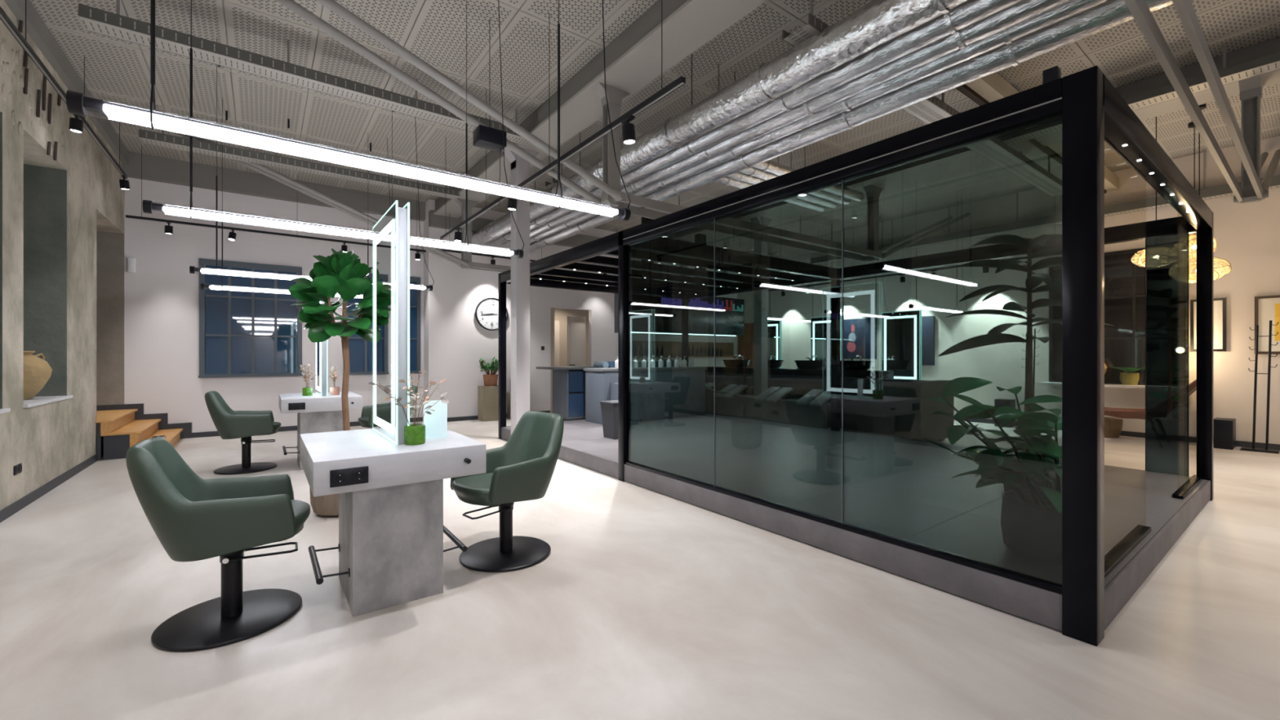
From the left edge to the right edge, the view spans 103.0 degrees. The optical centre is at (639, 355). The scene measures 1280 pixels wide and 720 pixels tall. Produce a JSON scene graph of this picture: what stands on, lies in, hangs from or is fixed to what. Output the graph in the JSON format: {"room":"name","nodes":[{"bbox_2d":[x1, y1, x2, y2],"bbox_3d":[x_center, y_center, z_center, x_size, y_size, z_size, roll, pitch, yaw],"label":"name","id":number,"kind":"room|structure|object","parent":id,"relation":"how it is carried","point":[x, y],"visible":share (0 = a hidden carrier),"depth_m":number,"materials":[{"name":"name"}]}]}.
{"room":"salon","nodes":[
{"label":"salon","id":0,"kind":"room"},
{"bbox_2d":[0,0,124,510],"bbox_3d":[-3.960,-0.900,1.762,0.880,4.500,14.750,0,0,-37],"label":"wall","id":1,"kind":"structure","parent":0,"point":[62,197],"depth_m":5.48,"materials":[{"name":"paint"}]},
{"bbox_2d":[22,395,73,408],"bbox_3d":[-6.160,0.450,4.936,0.630,0.030,1.370,0,0,-37],"label":"window sill","id":2,"kind":"structure","parent":1,"relation":"attached to","point":[36,401],"depth_m":5.08,"materials":[{"name":"grey"}]},
{"bbox_2d":[23,351,52,399],"bbox_3d":[-6.202,0.193,5.085,0.439,0.484,0.439,0,0,13],"label":"clay jar","id":3,"kind":"object","parent":2,"relation":"on","point":[37,371],"visible":0.47,"depth_m":5.08,"materials":[{"name":"beige ceramic"}]},
{"bbox_2d":[0,453,97,522],"bbox_3d":[-3.116,1.308,1.330,0.020,0.085,13.050,0,0,-37],"label":"baseboard","id":4,"kind":"structure","parent":1,"relation":"attached to","point":[20,504],"depth_m":4.94,"materials":[{"name":"grey"}]},
{"bbox_2d":[4,0,128,164],"bbox_3d":[-3.603,-3.050,2.027,0.070,0.200,14.750,0,0,-37],"label":"ceiling beam","id":5,"kind":"structure","parent":1,"relation":"attached to","point":[37,30],"depth_m":5.18,"materials":[{"name":"grey metal"}]},
{"bbox_2d":[124,177,423,432],"bbox_3d":[-6.682,-0.900,9.020,5.360,4.500,0.150,0,0,-37],"label":"wall","id":6,"kind":"structure","parent":0,"point":[162,296],"depth_m":8.43,"materials":[{"name":"white paint"}]},
{"bbox_2d":[127,257,135,272],"bbox_3d":[-7.942,-1.420,7.953,0.095,0.240,0.061,0,0,-37],"label":"sensor","id":7,"kind":"object","parent":6,"relation":"attached to","point":[131,260],"visible":1,"depth_m":7.93,"materials":[{"name":"white plastic"}]},
{"bbox_2d":[198,257,302,377],"bbox_3d":[-6.724,-0.627,8.851,1.441,1.975,0.070,0,0,-37],"label":"window","id":8,"kind":"structure","parent":6,"relation":"in","point":[242,333],"depth_m":8.82,"materials":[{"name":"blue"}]},
{"bbox_2d":[191,417,422,438],"bbox_3d":[-5.968,1.308,9.443,3.670,0.085,0.020,0,0,-37],"label":"baseboard","id":9,"kind":"structure","parent":6,"relation":"attached to","point":[212,433],"depth_m":9.11,"materials":[{"name":"grey"}]},
{"bbox_2d":[342,273,421,374],"bbox_3d":[-5.074,-0.627,10.076,1.400,1.975,0.070,0,0,-37],"label":"window","id":10,"kind":"structure","parent":6,"relation":"in","point":[361,350],"depth_m":9.96,"materials":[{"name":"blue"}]},
{"bbox_2d":[423,199,617,417],"bbox_3d":[-0.748,-0.900,13.081,9.010,4.500,0.400,0,0,-37],"label":"wall","id":11,"kind":"structure","parent":0,"point":[455,343],"depth_m":10.80,"materials":[{"name":"white paint"}]},
{"bbox_2d":[475,297,507,330],"bbox_3d":[-3.194,-0.905,10.982,0.710,0.710,0.055,0,0,-37],"label":"wall clock","id":12,"kind":"object","parent":11,"relation":"attached to","point":[486,310],"visible":0.73,"depth_m":10.93,"materials":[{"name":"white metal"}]},
{"bbox_2d":[447,410,550,422],"bbox_3d":[-3.172,1.308,11.020,2.700,0.085,0.020,0,0,-37],"label":"baseboard","id":13,"kind":"structure","parent":11,"relation":"attached to","point":[473,417],"depth_m":10.64,"materials":[{"name":"grey"}]},
{"bbox_2d":[551,307,554,413],"bbox_3d":[-2.127,0.110,11.995,0.100,2.480,0.300,0,0,-37],"label":"trim","id":14,"kind":"structure","parent":11,"relation":"attached to","point":[552,308],"depth_m":11.87,"materials":[{"name":"beige"}]},
{"bbox_2d":[554,308,588,366],"bbox_3d":[-2.250,-0.150,13.460,2.150,3.000,0.100,0,0,-37],"label":"wall","id":15,"kind":"structure","parent":0,"point":[561,315],"depth_m":13.59,"materials":[{"name":"beige paint"}]},
{"bbox_2d":[554,320,559,366],"bbox_3d":[-2.312,0.210,13.318,0.440,2.280,0.045,0,0,-37],"label":"door","id":16,"kind":"structure","parent":15,"relation":"in","point":[556,322],"depth_m":13.38,"materials":[{"name":"beige wood"}]},
{"bbox_2d":[567,315,585,366],"bbox_3d":[-1.541,0.190,12.479,0.500,2.320,0.101,0,0,-37],"label":"door","id":17,"kind":"structure","parent":15,"relation":"in","point":[575,325],"depth_m":12.46,"materials":[{"name":"beige wood"}]},
{"bbox_2d":[0,417,1279,719],"bbox_3d":[1.476,1.410,5.797,14.520,0.120,15.150,0,0,-37],"label":"floor","id":18,"kind":"structure","parent":0,"point":[643,604],"depth_m":2.51,"materials":[{"name":"beige concrete"}]},
{"bbox_2d":[95,403,191,460],"bbox_3d":[-7.522,1.052,7.232,1.600,0.605,1.710,0,0,-37],"label":"wooden steps","id":19,"kind":"structure","parent":18,"relation":"on","point":[121,426],"depth_m":7.31,"materials":[{"name":"brown wood"}]},
{"bbox_2d":[125,437,310,651],"bbox_3d":[-2.109,0.882,2.607,0.709,0.936,0.600,0,0,-35],"label":"salon chair","id":20,"kind":"object","parent":18,"relation":"on","point":[193,517],"visible":1,"depth_m":2.48,"materials":[{"name":"green leather"}]},
{"bbox_2d":[273,499,310,542],"bbox_3d":[-2.034,0.879,2.659,0.530,0.118,0.470,0,0,-35],"label":"seat cushion","id":21,"kind":"object","parent":20,"relation":"on","point":[301,509],"depth_m":2.69,"materials":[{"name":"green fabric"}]},
{"bbox_2d":[204,391,280,475],"bbox_3d":[-4.710,0.882,6.069,0.709,0.936,0.600,0,0,-35],"label":"salon chair","id":22,"kind":"object","parent":18,"relation":"on","point":[229,424],"visible":1,"depth_m":5.92,"materials":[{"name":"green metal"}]},
{"bbox_2d":[256,422,280,435],"bbox_3d":[-4.636,0.879,6.120,0.530,0.118,0.470,0,0,-35],"label":"seat cushion","id":23,"kind":"object","parent":22,"relation":"on","point":[276,425],"depth_m":6.01,"materials":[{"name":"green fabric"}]},
{"bbox_2d":[279,301,362,470],"bbox_3d":[-4.028,0.250,6.400,0.810,2.200,1.144,0,0,-37],"label":"station","id":24,"kind":"object","parent":18,"relation":"on","point":[321,411],"visible":0.65,"depth_m":6.16,"materials":[{"name":"white laminate"}]},
{"bbox_2d":[302,386,312,395],"bbox_3d":[-4.108,0.440,6.291,0.104,0.100,0.104,0,0,-37],"label":"glass vase","id":25,"kind":"object","parent":24,"relation":"on","point":[305,391],"visible":1,"depth_m":6.25,"materials":[{"name":"green glass"}]},
{"bbox_2d":[299,364,317,387],"bbox_3d":[-4.095,0.287,6.298,0.183,0.366,0.168,0,0,-37],"label":"bouquet","id":26,"kind":"object","parent":25,"relation":"in","point":[301,366],"visible":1,"depth_m":6.28,"materials":[{"name":"beige plant"}]},
{"bbox_2d":[315,301,327,395],"bbox_3d":[-4.055,-0.180,6.483,0.077,1.340,0.735,0,0,-37],"label":"mirror","id":27,"kind":"object","parent":24,"relation":"on","point":[321,347],"depth_m":6.21,"materials":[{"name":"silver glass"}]},
{"bbox_2d":[288,248,373,516],"bbox_3d":[-2.586,0.211,4.418,0.763,2.278,0.749,0,0,-37],"label":"fig tree","id":28,"kind":"object","parent":18,"relation":"on","point":[343,273],"visible":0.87,"depth_m":4.30,"materials":[{"name":"green plant"}]},
{"bbox_2d":[358,385,417,427],"bbox_3d":[-3.425,0.882,6.923,0.709,0.936,0.600,0,0,-39],"label":"salon chair","id":29,"kind":"object","parent":18,"relation":"on","point":[366,420],"visible":0.25,"depth_m":6.87,"materials":[{"name":"green leather"}]},
{"bbox_2d":[358,416,373,427],"bbox_3d":[-3.496,0.879,6.867,0.530,0.118,0.470,0,0,-39],"label":"seat cushion","id":30,"kind":"object","parent":29,"relation":"on","point":[365,421],"depth_m":6.61,"materials":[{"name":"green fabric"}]},
{"bbox_2d":[299,200,486,617],"bbox_3d":[-1.495,0.250,3.013,0.810,2.200,1.144,0,0,-37],"label":"station","id":31,"kind":"object","parent":18,"relation":"on","point":[392,528],"visible":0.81,"depth_m":2.79,"materials":[{"name":"concrete"}]},
{"bbox_2d":[373,200,409,444],"bbox_3d":[-1.522,-0.180,3.095,0.077,1.340,0.735,0,0,-37],"label":"mirror","id":32,"kind":"object","parent":31,"relation":"on","point":[391,234],"depth_m":2.87,"materials":[{"name":"white glass"}]},
{"bbox_2d":[404,423,425,445],"bbox_3d":[-1.257,0.438,2.844,0.110,0.105,0.110,0,0,-37],"label":"glass vase","id":33,"kind":"object","parent":31,"relation":"on","point":[413,435],"visible":0.98,"depth_m":2.80,"materials":[{"name":"green glass"}]},
{"bbox_2d":[368,370,448,426],"bbox_3d":[-1.250,0.275,2.801,0.256,0.390,0.384,0,0,23],"label":"bouquet","id":34,"kind":"object","parent":33,"relation":"in","point":[413,399],"visible":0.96,"depth_m":2.81,"materials":[{"name":"beige plant"}]},
{"bbox_2d":[423,400,447,439],"bbox_3d":[-1.229,0.378,3.052,0.130,0.225,0.053,0,0,-31],"label":"brochure holder","id":35,"kind":"object","parent":31,"relation":"on","point":[436,423],"visible":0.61,"depth_m":3.03,"materials":[{"name":"white plastic"}]},
{"bbox_2d":[477,385,497,421],"bbox_3d":[-3.161,0.990,10.736,0.400,0.720,0.350,0,0,-37],"label":"plant stand","id":36,"kind":"object","parent":18,"relation":"on","point":[487,396],"depth_m":10.58,"materials":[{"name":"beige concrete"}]},
{"bbox_2d":[477,356,497,386],"bbox_3d":[-3.126,0.320,10.738,0.627,0.620,0.390,0,0,-37],"label":"jade plant","id":37,"kind":"object","parent":36,"relation":"on","point":[490,380],"visible":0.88,"depth_m":10.64,"materials":[{"name":"green plant"}]},
{"bbox_2d":[450,411,564,572],"bbox_3d":[-0.902,0.882,3.481,0.600,0.936,0.709,0,0,42],"label":"salon chair","id":38,"kind":"object","parent":18,"relation":"on","point":[522,469],"visible":0.95,"depth_m":3.42,"materials":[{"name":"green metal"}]},
{"bbox_2d":[451,472,502,506],"bbox_3d":[-0.963,0.879,3.414,0.470,0.118,0.530,0,0,42],"label":"seat cushion","id":39,"kind":"object","parent":38,"relation":"on","point":[475,489],"depth_m":3.22,"materials":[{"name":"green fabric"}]},
{"bbox_2d":[506,391,511,418],"bbox_3d":[-2.655,1.070,11.111,0.380,0.560,0.350,0,0,-37],"label":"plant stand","id":40,"kind":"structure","parent":18,"relation":"on","point":[508,393],"depth_m":11.04,"materials":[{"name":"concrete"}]},
{"bbox_2d":[502,146,538,434],"bbox_3d":[-1.645,-0.735,6.998,0.480,4.170,0.200,0,0,-37],"label":"support column","id":41,"kind":"structure","parent":18,"relation":"on","point":[520,167],"depth_m":6.92,"materials":[{"name":"grey paint"}]},
{"bbox_2d":[552,368,584,421],"bbox_3d":[-1.050,0.810,10.945,1.500,1.080,0.670,0,0,-37],"label":"base cabinet","id":42,"kind":"object","parent":18,"relation":"on","point":[568,385],"visible":0.28,"depth_m":10.39,"materials":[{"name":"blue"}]},
{"bbox_2d":[536,365,595,369],"bbox_3d":[-1.126,0.247,10.914,2.000,0.045,0.830,0,0,-37],"label":"countertop","id":43,"kind":"structure","parent":42,"relation":"on","point":[583,366],"depth_m":10.34,"materials":[{"name":"grey"}]},
{"bbox_2d":[502,419,1207,631],"bbox_3d":[1.543,1.255,6.596,4.060,0.190,7.427,0,0,-37],"label":"raised platform","id":44,"kind":"object","parent":18,"relation":"on","point":[1133,497],"visible":0.18,"depth_m":4.30,"materials":[{"name":"stone"}]},
{"bbox_2d":[583,367,617,424],"bbox_3d":[0.237,0.688,9.404,2.410,0.945,0.920,0,0,-37],"label":"reception desk","id":45,"kind":"object","parent":44,"relation":"on","point":[601,384],"depth_m":8.72,"materials":[{"name":"grey"}]},
{"bbox_2d":[599,400,617,439],"bbox_3d":[-0.335,0.901,7.248,0.350,0.519,0.350,0,0,-37],"label":"waste bin","id":46,"kind":"object","parent":44,"relation":"on","point":[609,409],"visible":0.53,"depth_m":7.12,"materials":[{"name":"grey"}]},
{"bbox_2d":[497,65,1213,646],"bbox_3d":[1.551,0.000,6.582,4.124,2.700,7.457,0,0,-37],"label":"glass room","id":47,"kind":"object","parent":18,"relation":"on","point":[887,354],"visible":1,"depth_m":3.18,"materials":[{"name":"black glass"}]},
{"bbox_2d":[1042,66,1061,84],"bbox_3d":[2.052,-1.387,2.538,0.060,0.075,0.060,0,0,-37],"label":"speaker box","id":48,"kind":"object","parent":47,"relation":"on","point":[1053,73],"visible":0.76,"depth_m":2.52,"materials":[{"name":"black plastic"}]},
{"bbox_2d":[1104,417,1123,438],"bbox_3d":[7.803,1.195,8.531,0.420,0.310,0.420,0,0,-37],"label":"woven basket","id":49,"kind":"object","parent":18,"relation":"on","point":[1113,426],"visible":0.52,"depth_m":8.36,"materials":[{"name":"wicker"}]},
{"bbox_2d":[1104,378,1196,419],"bbox_3d":[7.694,0.831,7.839,0.796,1.046,1.344,0,0,-37],"label":"lounge chair","id":50,"kind":"object","parent":18,"relation":"on","point":[1124,413],"visible":0.15,"depth_m":7.72,"materials":[{"name":"orange leather"}]},
{"bbox_2d":[1213,417,1235,449],"bbox_3d":[8.626,1.140,7.523,0.420,0.420,0.200,0,0,-37],"label":"cube","id":51,"kind":"object","parent":18,"relation":"on","point":[1224,428],"visible":0.8,"depth_m":7.40,"materials":[{"name":"black plastic"}]},
{"bbox_2d":[1240,320,1279,453],"bbox_3d":[8.805,0.425,7.232,0.240,1.850,0.340,0,0,-37],"label":"coat rack","id":52,"kind":"object","parent":18,"relation":"on","point":[1253,448],"visible":1,"depth_m":7.19,"materials":[{"name":"black metal"}]},
{"bbox_2d":[30,0,1279,231],"bbox_3d":[1.567,-3.250,5.721,14.576,0.200,15.832,0,0,-37],"label":"ceiling","id":53,"kind":"structure","parent":0,"point":[434,31],"depth_m":5.50,"materials":[{"name":"grey metal"}]},
{"bbox_2d":[0,0,127,178],"bbox_3d":[-4.363,-2.790,3.362,0.036,0.720,9.000,0,0,-37],"label":"track","id":54,"kind":"object","parent":53,"relation":"hanging from","point":[4,18],"visible":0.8,"depth_m":4.42,"materials":[{"name":"black metal"}]},
{"bbox_2d":[68,114,83,133],"bbox_3d":[-5.676,-2.347,5.128,0.098,0.176,0.120,0,0,-37],"label":"track spotlight","id":55,"kind":"object","parent":54,"relation":"attached to","point":[76,125],"visible":0.95,"depth_m":5.11,"materials":[{"name":"black metal"}]},
{"bbox_2d":[119,174,129,190],"bbox_3d":[-6.982,-2.345,6.898,0.104,0.179,0.120,0,0,-37],"label":"track spotlight","id":56,"kind":"object","parent":54,"relation":"attached to","point":[124,184],"visible":1,"depth_m":6.87,"materials":[{"name":"black metal"}]},
{"bbox_2d":[122,151,425,221],"bbox_3d":[-6.208,-2.970,9.178,4.410,0.360,0.160,0,0,-37],"label":"cross beam","id":57,"kind":"structure","parent":53,"relation":"attached to","point":[154,168],"depth_m":8.70,"materials":[{"name":"grey metal"}]},
{"bbox_2d":[125,146,426,252],"bbox_3d":[-5.924,-2.600,8.804,4.220,1.100,0.036,0,0,-37],"label":"track","id":58,"kind":"object","parent":53,"relation":"hanging from","point":[126,215],"visible":0.97,"depth_m":8.39,"materials":[{"name":"black metal"}]},
{"bbox_2d":[200,98,390,298],"bbox_3d":[-4.362,-1.973,6.787,2.263,2.354,0.079,0,0,-37],"label":"tube light","id":59,"kind":"object","parent":53,"relation":"hanging from","point":[203,286],"visible":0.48,"depth_m":6.28,"materials":[{"name":"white plastic"}]},
{"bbox_2d":[138,127,459,199],"bbox_3d":[-4.803,-2.959,7.729,4.000,0.382,0.242,0,0,-37],"label":"cable tray","id":60,"kind":"object","parent":53,"relation":"hanging from","point":[162,140],"visible":0.98,"depth_m":7.40,"materials":[{"name":"grey metal"}]},
{"bbox_2d":[78,0,530,146],"bbox_3d":[-3.034,-2.959,5.431,4.000,0.382,0.242,0,0,-37],"label":"cable tray","id":61,"kind":"object","parent":53,"relation":"hanging from","point":[94,20],"visible":0.86,"depth_m":4.94,"materials":[{"name":"grey metal"}]},
{"bbox_2d":[189,37,434,290],"bbox_3d":[-3.445,-1.973,5.600,2.263,2.354,0.079,0,0,-37],"label":"tube light","id":62,"kind":"object","parent":53,"relation":"hanging from","point":[193,269],"visible":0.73,"depth_m":5.16,"materials":[{"name":"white plastic"}]},
{"bbox_2d":[142,0,524,258],"bbox_3d":[-1.859,-1.973,3.514,2.263,2.354,0.079,0,0,-37],"label":"tube light","id":63,"kind":"object","parent":53,"relation":"hanging from","point":[148,206],"visible":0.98,"depth_m":3.30,"materials":[{"name":"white plastic"}]},
{"bbox_2d":[164,128,511,272],"bbox_3d":[-1.306,-2.372,10.612,12.675,1.564,0.300,0,0,-37],"label":"roof truss","id":64,"kind":"object","parent":53,"relation":"attached to","point":[465,262],"visible":0.38,"depth_m":8.22,"materials":[{"name":"grey metal"}]},
{"bbox_2d":[66,0,631,220],"bbox_3d":[-0.965,-1.973,2.347,2.263,2.354,0.079,0,0,-37],"label":"tube light","id":65,"kind":"object","parent":53,"relation":"hanging from","point":[77,103],"visible":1,"depth_m":2.06,"materials":[{"name":"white plastic"}]},
{"bbox_2d":[275,0,688,219],"bbox_3d":[1.539,-2.372,6.777,12.675,1.564,0.430,0,0,-37],"label":"roof truss","id":66,"kind":"object","parent":53,"relation":"attached to","point":[611,195],"visible":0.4,"depth_m":4.69,"materials":[{"name":"grey metal"}]},
{"bbox_2d":[440,248,535,262],"bbox_3d":[-2.163,-2.600,11.221,4.300,1.100,0.036,0,0,-37],"label":"track","id":67,"kind":"object","parent":53,"relation":"hanging from","point":[444,250],"visible":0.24,"depth_m":10.43,"materials":[{"name":"black metal"}]},
{"bbox_2d":[472,124,506,204],"bbox_3d":[-1.407,-2.309,4.767,0.263,1.681,0.192,0,0,-37],"label":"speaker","id":68,"kind":"object","parent":53,"relation":"hanging from","point":[483,136],"visible":0.94,"depth_m":4.71},
{"bbox_2d":[440,0,685,239],"bbox_3d":[-1.322,-2.430,5.339,0.036,1.440,5.350,0,0,-37],"label":"track","id":69,"kind":"object","parent":53,"relation":"hanging from","point":[681,81],"visible":0.81,"depth_m":4.08,"materials":[{"name":"black metal"}]},
{"bbox_2d":[507,195,517,210],"bbox_3d":[-1.340,-1.626,5.356,0.104,0.178,0.120,0,0,-37],"label":"track spotlight","id":70,"kind":"object","parent":69,"relation":"attached to","point":[513,201],"visible":0.82,"depth_m":5.32,"materials":[{"name":"black metal"}]},
{"bbox_2d":[621,115,635,144],"bbox_3d":[-0.082,-1.626,3.675,0.104,0.178,0.120,0,0,-37],"label":"track spotlight","id":71,"kind":"object","parent":69,"relation":"attached to","point":[628,135],"visible":1,"depth_m":3.64,"materials":[{"name":"black metal"}]},
{"bbox_2d":[433,0,767,217],"bbox_3d":[0.262,-2.985,4.647,0.480,0.330,14.350,0,0,-37],"label":"ceiling beam","id":72,"kind":"structure","parent":53,"relation":"attached to","point":[633,60],"depth_m":5.09,"materials":[{"name":"grey metal"}]},
{"bbox_2d":[545,151,679,213],"bbox_3d":[1.673,-2.874,9.995,7.600,0.552,0.262,0,0,-37],"label":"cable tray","id":73,"kind":"object","parent":53,"relation":"hanging from","point":[548,184],"visible":0.02,"depth_m":7.85,"materials":[{"name":"grey metal"}]},
{"bbox_2d":[471,0,968,245],"bbox_3d":[0.138,-2.696,5.787,0.314,0.907,12.330,0,0,-37],"label":"duct","id":74,"kind":"object","parent":53,"relation":"hanging from","point":[877,22],"visible":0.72,"depth_m":4.32,"materials":[{"name":"silver metal"}]},
{"bbox_2d":[715,177,753,189],"bbox_3d":[2.009,-2.849,8.116,3.001,0.603,0.168,0,0,-37],"label":"duct","id":75,"kind":"object","parent":53,"relation":"hanging from","point":[726,180],"visible":0.17,"depth_m":7.61,"materials":[{"name":"metal"}]},
{"bbox_2d":[726,155,778,184],"bbox_3d":[2.152,-2.849,7.923,3.002,0.603,0.168,0,0,-37],"label":"duct","id":76,"kind":"object","parent":53,"relation":"hanging from","point":[739,176],"visible":0.2,"depth_m":7.41,"materials":[{"name":"metal"}]},
{"bbox_2d":[486,0,1022,247],"bbox_3d":[0.451,-2.727,6.020,0.214,0.847,12.330,0,0,-37],"label":"duct","id":77,"kind":"object","parent":53,"relation":"hanging from","point":[969,12],"visible":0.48,"depth_m":4.41,"materials":[{"name":"silver metal"}]},
{"bbox_2d":[738,151,791,180],"bbox_3d":[2.295,-2.849,7.730,3.001,0.603,0.168,0,0,-37],"label":"duct","id":78,"kind":"object","parent":53,"relation":"hanging from","point":[753,171],"visible":0.24,"depth_m":7.23,"materials":[{"name":"metal"}]},
{"bbox_2d":[753,146,804,175],"bbox_3d":[2.438,-2.849,7.537,3.002,0.603,0.168,0,0,-37],"label":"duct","id":79,"kind":"object","parent":53,"relation":"hanging from","point":[771,166],"visible":0.27,"depth_m":7.05,"materials":[{"name":"metal"}]},
{"bbox_2d":[497,0,1070,248],"bbox_3d":[0.652,-2.727,6.169,0.194,0.847,12.330,0,0,-37],"label":"duct","id":80,"kind":"object","parent":53,"relation":"hanging from","point":[1022,11],"visible":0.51,"depth_m":4.42,"materials":[{"name":"silver metal"}]},
{"bbox_2d":[508,0,1108,249],"bbox_3d":[0.837,-2.732,6.306,0.174,0.837,12.330,0,0,-37],"label":"duct","id":81,"kind":"object","parent":53,"relation":"hanging from","point":[1007,36],"visible":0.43,"depth_m":4.44,"materials":[{"name":"silver metal"}]},
{"bbox_2d":[529,0,1173,252],"bbox_3d":[1.070,-2.712,6.479,0.254,0.877,12.330,0,0,-37],"label":"duct","id":82,"kind":"object","parent":53,"relation":"hanging from","point":[1109,14],"visible":0.65,"depth_m":4.49,"materials":[{"name":"silver metal"}]},
{"bbox_2d":[782,0,959,124],"bbox_3d":[3.965,-2.859,6.067,6.800,0.582,0.262,0,0,-37],"label":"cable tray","id":83,"kind":"object","parent":53,"relation":"hanging from","point":[931,109],"visible":0.13,"depth_m":5.21,"materials":[{"name":"grey metal"}]},
{"bbox_2d":[1130,116,1156,266],"bbox_3d":[6.519,-2.136,6.435,0.461,2.029,0.467,0,0,-37],"label":"pendant lamp","id":84,"kind":"object","parent":53,"relation":"hanging from","point":[1142,254],"visible":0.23,"depth_m":6.45,"materials":[{"name":"yellow wicker"}]},
{"bbox_2d":[1104,149,1279,216],"bbox_3d":[7.347,-2.774,9.500,0.202,0.752,9.500,0,0,-37],"label":"cable tray","id":85,"kind":"object","parent":53,"relation":"hanging from","point":[1220,191],"visible":0.14,"depth_m":8.07,"materials":[{"name":"grey metal"}]},
{"bbox_2d":[1104,185,1279,216],"bbox_3d":[7.346,-2.402,9.499,0.176,0.004,9.500,0,0,-37],"label":"tray","id":86,"kind":"object","parent":85,"relation":"on","point":[1225,193],"depth_m":8.16,"materials":[{"name":"grey metal"}]},
{"bbox_2d":[1115,36,1279,120],"bbox_3d":[4.470,-2.985,7.769,0.480,0.330,14.350,0,0,-37],"label":"ceiling beam","id":87,"kind":"structure","parent":53,"relation":"attached to","point":[1270,46],"depth_m":5.49,"materials":[{"name":"grey metal"}]},
{"bbox_2d":[428,209,600,247],"bbox_3d":[-0.581,-2.750,12.856,9.010,0.300,0.160,0,0,-37],"label":"cross beam","id":88,"kind":"structure","parent":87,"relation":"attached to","point":[434,220],"depth_m":10.65,"materials":[{"name":"grey metal"}]},
{"bbox_2d":[955,84,1106,193],"bbox_3d":[5.421,-2.910,6.875,6.500,0.200,0.060,0,0,-37],"label":"joist","id":89,"kind":"object","parent":87,"relation":"attached to","point":[964,89],"visible":0.07,"depth_m":5.50,"materials":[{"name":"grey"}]},
{"bbox_2d":[965,72,1119,191],"bbox_3d":[5.492,-2.930,6.778,6.500,0.200,0.140,0,0,-37],"label":"joist","id":90,"kind":"object","parent":87,"relation":"attached to","point":[992,87],"visible":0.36,"depth_m":5.52,"materials":[{"name":"beige metal"}]},
{"bbox_2d":[1124,0,1279,204],"bbox_3d":[3.959,-2.372,3.517,12.675,1.564,0.230,0,0,-37],"label":"roof truss","id":91,"kind":"object","parent":53,"relation":"attached to","point":[1247,143],"visible":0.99,"depth_m":3.58,"materials":[{"name":"grey metal"}]},
{"bbox_2d":[1124,42,1279,111],"bbox_3d":[4.460,-2.959,7.046,0.242,0.382,10.000,0,0,-37],"label":"cable tray","id":92,"kind":"object","parent":53,"relation":"hanging from","point":[1270,63],"visible":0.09,"depth_m":5.13,"materials":[{"name":"grey metal"}]},
{"bbox_2d":[1128,61,1279,110],"bbox_3d":[4.460,-2.772,7.046,0.216,0.004,10.000,0,0,-37],"label":"tray","id":93,"kind":"object","parent":92,"relation":"on","point":[1265,67],"depth_m":5.18,"materials":[{"name":"grey metal"}]},
{"bbox_2d":[1187,121,1217,260],"bbox_3d":[7.477,-2.222,6.872,0.413,1.857,0.415,0,0,-37],"label":"pendant lamp","id":94,"kind":"object","parent":53,"relation":"hanging from","point":[1191,125],"visible":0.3,"depth_m":6.87,"materials":[{"name":"yellow wicker"}]},
{"bbox_2d":[1189,103,1231,283],"bbox_3d":[7.021,-2.034,6.397,0.533,2.231,0.540,0,0,-37],"label":"pendant lamp","id":95,"kind":"object","parent":53,"relation":"hanging from","point":[1203,106],"visible":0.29,"depth_m":6.37,"materials":[{"name":"yellow wicker"}]},
{"bbox_2d":[1104,136,1279,444],"bbox_3d":[7.289,-0.900,9.936,0.150,4.500,14.470,0,0,-37],"label":"wall","id":96,"kind":"structure","parent":0,"point":[1246,236],"depth_m":7.63,"materials":[{"name":"beige paint"}]},
{"bbox_2d":[1104,248,1145,385],"bbox_3d":[8.077,-0.650,8.715,0.040,2.260,1.730,0,0,-37],"label":"window","id":97,"kind":"structure","parent":96,"relation":"in","point":[1124,280],"depth_m":8.59,"materials":[{"name":"black glass"}]},
{"bbox_2d":[1104,383,1145,388],"bbox_3d":[7.921,0.497,8.606,0.420,0.035,1.820,0,0,-37],"label":"trim","id":98,"kind":"structure","parent":96,"relation":"attached to","point":[1105,384],"depth_m":8.31,"materials":[{"name":"grey"}]},
{"bbox_2d":[1112,367,1145,385],"bbox_3d":[8.137,0.334,8.467,0.710,0.292,0.708,0,0,-37],"label":"plant","id":99,"kind":"object","parent":98,"relation":"on","point":[1127,378],"visible":0.91,"depth_m":8.39,"materials":[{"name":"green plant"}]},
{"bbox_2d":[1120,431,1279,449],"bbox_3d":[7.266,1.308,9.825,0.020,0.085,14.320,0,0,-37],"label":"baseboard","id":100,"kind":"structure","parent":96,"relation":"attached to","point":[1138,434],"depth_m":7.58,"materials":[{"name":"grey"}]},
{"bbox_2d":[1190,297,1226,351],"bbox_3d":[8.735,-0.475,7.833,0.035,0.810,0.370,0,0,-37],"label":"framed picture","id":101,"kind":"object","parent":96,"relation":"attached to","point":[1220,304],"visible":0.6,"depth_m":7.76,"materials":[{"name":"black paper"}]},
{"bbox_2d":[1254,294,1279,354],"bbox_3d":[9.230,-0.450,7.166,0.035,0.840,0.747,0,0,-37],"label":"framed picture","id":102,"kind":"object","parent":96,"relation":"attached to","point":[1267,308],"visible":0.88,"depth_m":7.37,"materials":[{"name":"brown wood"}]},
{"bbox_2d":[1275,303,1279,341],"bbox_3d":[9.221,-0.484,7.171,0.003,0.538,0.355,0,0,-37],"label":"print","id":103,"kind":"object","parent":102,"relation":"attached to","point":[1277,305],"depth_m":7.29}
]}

